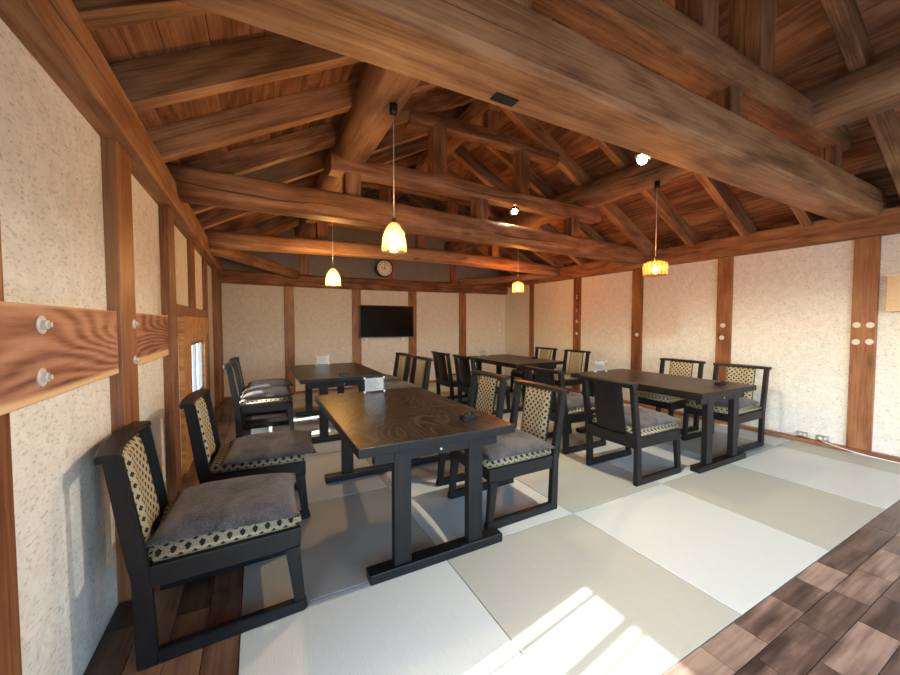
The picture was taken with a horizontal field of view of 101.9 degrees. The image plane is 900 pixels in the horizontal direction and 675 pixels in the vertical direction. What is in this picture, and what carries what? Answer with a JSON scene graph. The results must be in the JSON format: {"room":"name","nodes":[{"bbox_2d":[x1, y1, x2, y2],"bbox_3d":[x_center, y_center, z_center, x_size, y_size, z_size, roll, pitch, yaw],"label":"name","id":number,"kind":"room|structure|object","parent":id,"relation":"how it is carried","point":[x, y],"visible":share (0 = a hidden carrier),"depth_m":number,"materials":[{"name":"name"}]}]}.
{"room":"restaurant dining room","nodes":[
{"label":"restaurant dining room","id":0,"kind":"room"},
{"bbox_2d":[0,0,221,674],"bbox_3d":[-1.767,-0.104,2.055,0.240,2.655,9.090,-1,3,-28],"label":"wall","id":1,"kind":"structure","parent":0,"point":[93,216],"depth_m":1.29,"materials":[{"name":"paint"}]},
{"bbox_2d":[0,301,118,415],"bbox_3d":[-1.263,0.037,1.211,0.057,0.275,0.918,-1,3,-28],"label":"plank","id":2,"kind":"object","parent":1,"relation":"attached to","point":[47,351],"visible":1,"depth_m":1.08,"materials":[{"name":"brown wood"}]},
{"bbox_2d":[136,313,168,365],"bbox_3d":[-1.783,-0.001,2.170,0.034,0.275,0.816,-1,3,-28],"label":"plank","id":3,"kind":"object","parent":1,"relation":"attached to","point":[152,331],"visible":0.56,"depth_m":2.13,"materials":[{"name":"brown wood"}]},
{"bbox_2d":[177,316,209,472],"bbox_3d":[-2.661,0.454,3.804,0.108,1.330,1.804,-1,3,-28],"label":"door","id":4,"kind":"structure","parent":1,"relation":"in","point":[192,331],"depth_m":3.25,"materials":[{"name":"brown wood"}]},
{"bbox_2d":[210,249,299,278],"bbox_3d":[-2.835,-1.102,5.423,0.176,0.179,2.061,0,1,6],"label":"brace","id":5,"kind":"object","parent":1,"relation":"attached to","point":[235,255],"visible":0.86,"depth_m":5.24,"materials":[{"name":"brown wood"}]},
{"bbox_2d":[204,170,560,277],"bbox_3d":[-0.398,-1.880,5.625,5.743,1.589,0.246,-1,3,-29],"label":"roof truss","id":6,"kind":"object","parent":1,"relation":"on","point":[321,245],"visible":0.65,"depth_m":5.25,"materials":[{"name":"brown wood"}]},
{"bbox_2d":[165,109,644,264],"bbox_3d":[0.442,-1.826,4.039,5.746,1.571,0.335,-1,3,-30],"label":"roof truss","id":7,"kind":"object","parent":1,"relation":"on","point":[197,186],"visible":0.95,"depth_m":3.65,"materials":[{"name":"brown wood"}]},
{"bbox_2d":[295,63,420,237],"bbox_3d":[-0.511,-1.699,2.577,0.311,0.323,8.910,-1,3,-28],"label":"purlin","id":8,"kind":"object","parent":7,"relation":"on","point":[363,127],"visible":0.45,"depth_m":2.65,"materials":[{"name":"brown wood"}]},
{"bbox_2d":[331,222,340,278],"bbox_3d":[-1.449,-1.133,4.509,0.190,0.993,0.190,-1,3,-28],"label":"pendant lamp","id":9,"kind":"object","parent":8,"relation":"hanging from","point":[332,267],"visible":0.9,"depth_m":4.50,"materials":[{"name":"white glass"}]},
{"bbox_2d":[388,102,404,235],"bbox_3d":[-0.375,-1.060,2.437,0.170,0.975,0.170,-1,3,-28],"label":"pendant lamp","id":10,"kind":"object","parent":8,"relation":"hanging from","point":[393,106],"visible":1,"depth_m":2.43,"materials":[{"name":"black plastic"}]},
{"bbox_2d":[391,20,586,201],"bbox_3d":[0.838,-2.546,3.258,0.229,0.226,8.910,-1,3,-28],"label":"purlin","id":11,"kind":"object","parent":7,"relation":"on","point":[473,113],"visible":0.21,"depth_m":4.26,"materials":[{"name":"brown wood"}]},
{"bbox_2d":[509,206,518,215],"bbox_3d":[0.726,-1.435,4.136,0.092,0.084,0.121,-1,3,-28],"label":"lamp","id":12,"kind":"object","parent":7,"relation":"attached to","point":[514,209],"visible":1,"depth_m":4.14,"materials":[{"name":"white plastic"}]},
{"bbox_2d":[509,209,516,215],"bbox_3d":[0.720,-1.426,4.148,0.060,0.060,0.095,-1,3,-28],"label":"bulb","id":13,"kind":"object","parent":12,"relation":"attached to","point":[512,211],"depth_m":4.15,"materials":[{"name":"white glass"}]},
{"bbox_2d":[445,53,899,251],"bbox_3d":[2.105,-1.752,3.960,0.314,0.323,8.910,-1,3,-28],"label":"purlin","id":14,"kind":"object","parent":7,"relation":"on","point":[873,89],"visible":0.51,"depth_m":2.66,"materials":[{"name":"brown wood"}]},
{"bbox_2d":[642,181,667,274],"bbox_3d":[2.121,-1.121,3.755,0.236,0.958,0.236,-1,3,-28],"label":"pendant lamp","id":15,"kind":"object","parent":14,"relation":"hanging from","point":[656,183],"visible":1,"depth_m":3.75,"materials":[{"name":"black plastic"}]},
{"bbox_2d":[175,0,886,222],"bbox_3d":[1.440,-1.789,2.150,5.742,1.456,0.314,-1,3,-28],"label":"roof truss","id":16,"kind":"object","parent":1,"relation":"on","point":[507,54],"visible":0.97,"depth_m":1.79,"materials":[{"name":"brown wood"}]},
{"bbox_2d":[635,153,651,160],"bbox_3d":[1.272,-1.169,2.342,0.092,0.084,0.171,-1,3,-28],"label":"lamp","id":17,"kind":"object","parent":16,"relation":"attached to","point":[638,155],"visible":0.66,"depth_m":2.38,"materials":[{"name":"white plastic"}]},
{"bbox_2d":[635,153,643,158],"bbox_3d":[1.253,-1.196,2.376,0.092,0.032,0.092,-1,3,-28],"label":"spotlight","id":18,"kind":"object","parent":17,"relation":"attached to","point":[638,156],"depth_m":2.41,"materials":[{"name":"white plastic"}]},
{"bbox_2d":[219,194,507,399],"bbox_3d":[-1.262,-0.983,7.296,6.060,3.996,0.241,-1,3,-28],"label":"wall","id":19,"kind":"structure","parent":0,"point":[270,321],"depth_m":6.91,"materials":[{"name":"paint"}]},
{"bbox_2d":[375,259,392,276],"bbox_3d":[-1.297,-1.350,7.154,0.350,0.350,0.145,-1,3,-28],"label":"wall clock","id":20,"kind":"object","parent":19,"relation":"attached to","point":[383,268],"visible":1,"depth_m":7.10,"materials":[{"name":"black plastic"}]},
{"bbox_2d":[359,305,413,340],"bbox_3d":[-1.255,-0.291,7.256,1.110,0.685,0.088,-1,3,-28],"label":"television","id":21,"kind":"object","parent":19,"relation":"attached to","point":[375,321],"visible":1,"depth_m":7.20,"materials":[{"name":"black plastic"}]},
{"bbox_2d":[72,0,899,274],"bbox_3d":[1.278,-1.882,2.451,6.634,1.932,11.333,-1,3,-28],"label":"ceiling","id":22,"kind":"structure","parent":0,"point":[211,91],"depth_m":2.73,"materials":[{"name":"brown wood"}]},
{"bbox_2d":[83,378,899,674],"bbox_3d":[0.792,1.192,3.495,6.380,0.120,9.350,-1,3,-28],"label":"floor","id":23,"kind":"structure","parent":0,"point":[783,558],"depth_m":1.79,"materials":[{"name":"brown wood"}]},
{"bbox_2d":[93,420,307,670],"bbox_3d":[-1.061,0.798,1.643,0.709,0.814,0.516,-1,3,-30],"label":"dining chair","id":24,"kind":"object","parent":23,"relation":"on","point":[129,460],"visible":0.85,"depth_m":1.43,"materials":[{"name":"black wood"}]},
{"bbox_2d":[145,473,299,547],"bbox_3d":[-0.986,0.736,1.671,0.536,0.088,0.500,-1,2,-24],"label":"seat cushion","id":25,"kind":"object","parent":24,"relation":"on","point":[220,505],"visible":1,"depth_m":1.55,"materials":[{"name":"grey fabric"}]},
{"bbox_2d":[179,389,310,519],"bbox_3d":[-1.334,0.767,2.436,0.709,0.814,0.516,-1,3,-25],"label":"dining chair","id":26,"kind":"object","parent":23,"relation":"on","point":[208,452],"visible":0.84,"depth_m":2.26,"materials":[{"name":"black wood"}]},
{"bbox_2d":[219,430,316,465],"bbox_3d":[-1.190,0.706,2.434,0.536,0.088,0.500,-1,2,-24],"label":"seat cushion","id":27,"kind":"object","parent":26,"relation":"on","point":[277,444],"visible":1,"depth_m":2.30,"materials":[{"name":"grey fabric"}]},
{"bbox_2d":[223,362,294,437],"bbox_3d":[-2.193,0.696,4.210,0.709,0.814,0.516,-1,3,-28],"label":"dining chair","id":28,"kind":"object","parent":23,"relation":"on","point":[245,406],"visible":0.85,"depth_m":4.04,"materials":[{"name":"black wood"}]},
{"bbox_2d":[241,386,293,399],"bbox_3d":[-2.132,0.633,4.263,0.536,0.088,0.500,-1,3,-28],"label":"seat cushion","id":29,"kind":"object","parent":28,"relation":"on","point":[272,391],"visible":1,"depth_m":4.12,"materials":[{"name":"grey fabric"}]},
{"bbox_2d":[229,357,288,424],"bbox_3d":[-2.503,0.671,4.838,0.709,0.814,0.516,-1,3,-28],"label":"dining chair","id":30,"kind":"object","parent":23,"relation":"on","point":[233,359],"visible":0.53,"depth_m":4.69,"materials":[{"name":"black wood"}]},
{"bbox_2d":[248,378,294,388],"bbox_3d":[-2.405,0.608,4.887,0.536,0.088,0.500,-1,3,-31],"label":"seat cushion","id":31,"kind":"object","parent":30,"relation":"on","point":[275,381],"visible":0.84,"depth_m":4.76,"materials":[{"name":"grey fabric"}]},
{"bbox_2d":[289,362,385,443],"bbox_3d":[-1.459,0.726,4.566,0.900,0.726,1.420,-1,3,-28],"label":"dining table","id":32,"kind":"object","parent":23,"relation":"on","point":[322,377],"depth_m":4.07,"materials":[{"name":"black wood"}]},
{"bbox_2d":[316,355,329,364],"bbox_3d":[-1.770,0.314,5.076,0.182,0.129,0.026,-1,3,-28],"label":"menu stand","id":33,"kind":"object","parent":32,"relation":"on","point":[320,359],"visible":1,"depth_m":5.08,"materials":[{"name":"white plastic"}]},
{"bbox_2d":[358,352,411,391],"bbox_3d":[-0.948,0.652,5.321,0.709,0.814,0.516,-1,3,-28],"label":"dining chair","id":34,"kind":"object","parent":23,"relation":"on","point":[402,363],"visible":0.33,"depth_m":5.38,"materials":[{"name":"black wood"}]},
{"bbox_2d":[383,374,401,381],"bbox_3d":[-1.019,0.593,5.281,0.536,0.088,0.500,-1,3,-28],"label":"seat cushion","id":35,"kind":"object","parent":34,"relation":"on","point":[388,378],"visible":0.31,"depth_m":5.16,"materials":[{"name":"grey fabric"}]},
{"bbox_2d":[315,387,514,585],"bbox_3d":[-0.354,0.807,2.522,0.900,0.726,1.420,-1,3,-28],"label":"dining table","id":36,"kind":"object","parent":23,"relation":"on","point":[395,427],"depth_m":2.03,"materials":[{"name":"brown wood"}]},
{"bbox_2d":[363,376,384,393],"bbox_3d":[-0.633,0.394,3.054,0.182,0.129,0.026,-1,3,-31],"label":"menu stand","id":37,"kind":"object","parent":36,"relation":"on","point":[373,384],"visible":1,"depth_m":3.05,"materials":[{"name":"grey"}]},
{"bbox_2d":[410,356,432,389],"bbox_3d":[-0.620,0.677,4.702,0.709,0.814,0.516,-1,3,-28],"label":"dining chair","id":38,"kind":"object","parent":23,"relation":"on","point":[423,368],"visible":0.38,"depth_m":4.76,"materials":[{"name":"black wood"}]},
{"bbox_2d":[383,381,418,388],"bbox_3d":[-0.691,0.617,4.662,0.536,0.088,0.500,-1,3,-27],"label":"seat cushion","id":39,"kind":"object","parent":38,"relation":"on","point":[392,384],"visible":0.57,"depth_m":4.54,"materials":[{"name":"grey fabric"}]},
{"bbox_2d":[431,351,479,404],"bbox_3d":[0.104,0.631,5.854,0.709,0.814,0.516,-1,3,-28],"label":"dining chair","id":40,"kind":"object","parent":23,"relation":"on","point":[443,378],"visible":0.72,"depth_m":5.67,"materials":[{"name":"black wood"}]},
{"bbox_2d":[414,370,509,485],"bbox_3d":[0.098,0.737,3.195,0.709,0.814,0.516,-1,3,-28],"label":"dining chair","id":41,"kind":"object","parent":23,"relation":"on","point":[488,381],"visible":0.47,"depth_m":3.23,"materials":[{"name":"black wood"}]},
{"bbox_2d":[452,355,510,414],"bbox_3d":[0.441,0.656,5.218,0.709,0.814,0.516,-1,3,-28],"label":"dining chair","id":42,"kind":"object","parent":23,"relation":"on","point":[463,363],"visible":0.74,"depth_m":5.11,"materials":[{"name":"black wood"}]},
{"bbox_2d":[447,380,569,529],"bbox_3d":[0.410,0.761,2.585,0.709,0.814,0.516,-1,3,-29],"label":"dining chair","id":43,"kind":"object","parent":23,"relation":"on","point":[538,396],"visible":0.77,"depth_m":2.48,"materials":[{"name":"black wood"}]},
{"bbox_2d":[482,428,556,461],"bbox_3d":[0.359,0.703,2.509,0.536,0.088,0.500,-1,3,-27],"label":"seat cushion","id":44,"kind":"object","parent":43,"relation":"on","point":[519,442],"visible":0.62,"depth_m":2.34,"materials":[{"name":"grey fabric"}]},
{"bbox_2d":[467,354,562,411],"bbox_3d":[0.997,0.688,5.977,0.900,0.690,1.420,-1,3,-28],"label":"dining table","id":45,"kind":"object","parent":23,"relation":"on","point":[506,360],"visible":0.56,"depth_m":5.57,"materials":[{"name":"black wood"}]},
{"bbox_2d":[479,349,487,355],"bbox_3d":[0.589,0.262,6.390,0.182,0.129,0.026,-1,3,-28],"label":"menu stand","id":46,"kind":"object","parent":45,"relation":"on","point":[482,351],"visible":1,"depth_m":6.39,"materials":[{"name":"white plastic"}]},
{"bbox_2d":[510,347,557,391],"bbox_3d":[1.519,0.601,6.624,0.709,0.814,0.516,-1,3,-28],"label":"dining chair","id":47,"kind":"object","parent":23,"relation":"on","point":[545,353],"visible":0.36,"depth_m":6.67,"materials":[{"name":"black wood"}]},
{"bbox_2d":[524,366,605,454],"bbox_3d":[1.197,0.712,3.832,0.709,0.814,0.516,-1,3,-28],"label":"dining chair","id":48,"kind":"object","parent":23,"relation":"on","point":[545,376],"visible":0.43,"depth_m":3.60,"materials":[{"name":"black wood"}]},
{"bbox_2d":[556,392,594,407],"bbox_3d":[1.268,0.649,3.867,0.536,0.088,0.500,-1,3,-28],"label":"seat cushion","id":49,"kind":"object","parent":48,"relation":"on","point":[574,400],"visible":0.41,"depth_m":3.70,"materials":[{"name":"grey fabric"}]},
{"bbox_2d":[554,349,590,393],"bbox_3d":[1.865,0.626,5.970,0.709,0.814,0.516,-1,3,-28],"label":"dining chair","id":50,"kind":"object","parent":23,"relation":"on","point":[576,356],"visible":0.44,"depth_m":5.99,"materials":[{"name":"black wood"}]},
{"bbox_2d":[579,375,680,486],"bbox_3d":[1.539,0.739,3.142,0.709,0.814,0.516,-1,3,-28],"label":"dining chair","id":51,"kind":"object","parent":23,"relation":"on","point":[608,424],"visible":0.93,"depth_m":2.98,"materials":[{"name":"black wood"}]},
{"bbox_2d":[592,406,680,428],"bbox_3d":[1.610,0.676,3.177,0.536,0.088,0.500,-1,3,-26],"label":"seat cushion","id":52,"kind":"object","parent":51,"relation":"on","point":[648,418],"visible":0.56,"depth_m":3.02,"materials":[{"name":"grey fabric"}]},
{"bbox_2d":[571,369,755,473],"bbox_3d":[2.130,0.755,3.835,0.900,0.726,1.420,-1,3,-28],"label":"dining table","id":53,"kind":"object","parent":23,"relation":"on","point":[705,393],"depth_m":3.35,"materials":[{"name":"black wood"}]},
{"bbox_2d":[594,361,606,371],"bbox_3d":[1.790,0.343,4.334,0.182,0.129,0.026,-1,2,-22],"label":"menu stand","id":54,"kind":"object","parent":53,"relation":"on","point":[600,366],"visible":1,"depth_m":4.33,"materials":[{"name":"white plastic"}]},
{"bbox_2d":[637,358,705,433],"bbox_3d":[2.633,0.688,4.432,0.709,0.814,0.516,-1,3,-28],"label":"dining chair","id":55,"kind":"object","parent":23,"relation":"on","point":[680,367],"visible":0.41,"depth_m":4.33,"materials":[{"name":"black wood"}]},
{"bbox_2d":[681,362,771,451],"bbox_3d":[2.928,0.710,3.876,0.709,0.814,0.516,-1,3,-28],"label":"dining chair","id":56,"kind":"object","parent":23,"relation":"on","point":[736,373],"visible":0.56,"depth_m":3.80,"materials":[{"name":"black wood"}]},
{"bbox_2d":[686,397,758,408],"bbox_3d":[2.857,0.650,3.836,0.536,0.088,0.500,-1,3,-32],"label":"seat cushion","id":57,"kind":"object","parent":56,"relation":"on","point":[743,401],"visible":0.34,"depth_m":3.65,"materials":[{"name":"grey fabric"}]},
{"bbox_2d":[501,200,899,457],"bbox_3d":[3.398,-0.209,4.705,0.270,2.655,8.950,-1,3,-28],"label":"wall","id":58,"kind":"structure","parent":0,"point":[806,304],"depth_m":4.20,"materials":[{"name":"paint"}]},
{"bbox_2d":[458,274,551,285],"bbox_3d":[1.111,-1.206,7.537,2.020,0.141,0.160,0,2,27],"label":"brace","id":59,"kind":"object","parent":58,"relation":"attached to","point":[522,277],"visible":0.86,"depth_m":7.51,"materials":[{"name":"brown wood"}]},
{"bbox_2d":[505,375,899,461],"bbox_3d":[3.362,1.063,4.737,0.070,0.040,8.950,-1,3,-28],"label":"baseboard","id":60,"kind":"structure","parent":58,"relation":"attached to","point":[742,426],"depth_m":3.97,"materials":[{"name":"brown wood"}]},
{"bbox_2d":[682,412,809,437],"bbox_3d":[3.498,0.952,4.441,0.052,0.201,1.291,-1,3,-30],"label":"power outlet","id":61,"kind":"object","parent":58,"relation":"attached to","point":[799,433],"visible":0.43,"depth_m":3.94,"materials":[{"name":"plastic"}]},
{"bbox_2d":[797,430,809,437],"bbox_3d":[3.808,1.042,3.936,0.030,0.055,0.100,-1,3,-28],"label":"outlet plate","id":62,"kind":"object","parent":61,"relation":"attached to","point":[799,433],"depth_m":3.92,"materials":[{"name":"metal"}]},
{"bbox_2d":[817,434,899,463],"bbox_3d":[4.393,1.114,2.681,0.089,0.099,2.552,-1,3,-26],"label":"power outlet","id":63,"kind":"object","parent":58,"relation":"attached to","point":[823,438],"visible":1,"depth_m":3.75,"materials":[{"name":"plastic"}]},
{"bbox_2d":[817,434,830,441],"bbox_3d":[3.882,1.048,3.794,0.030,0.055,0.100,-1,3,-28],"label":"outlet plate","id":64,"kind":"object","parent":63,"relation":"attached to","point":[823,438],"depth_m":3.78,"materials":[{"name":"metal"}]},
{"bbox_2d":[885,274,899,311],"bbox_3d":[4.060,-0.404,3.321,0.105,0.333,0.110,-1,3,-28],"label":"wall box","id":65,"kind":"object","parent":58,"relation":"attached to","point":[893,281],"visible":1,"depth_m":3.31,"materials":[{"name":"beige wood"}]},
{"label":"outside","id":66,"kind":"structure","parent":0,"visible":0},
{"bbox_2d":[192,364,198,391],"bbox_3d":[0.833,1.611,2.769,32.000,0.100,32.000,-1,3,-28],"label":"window","id":67,"kind":"structure","parent":66,"point":[192,364],"depth_m":11.40,"materials":[{"name":"white glass"}]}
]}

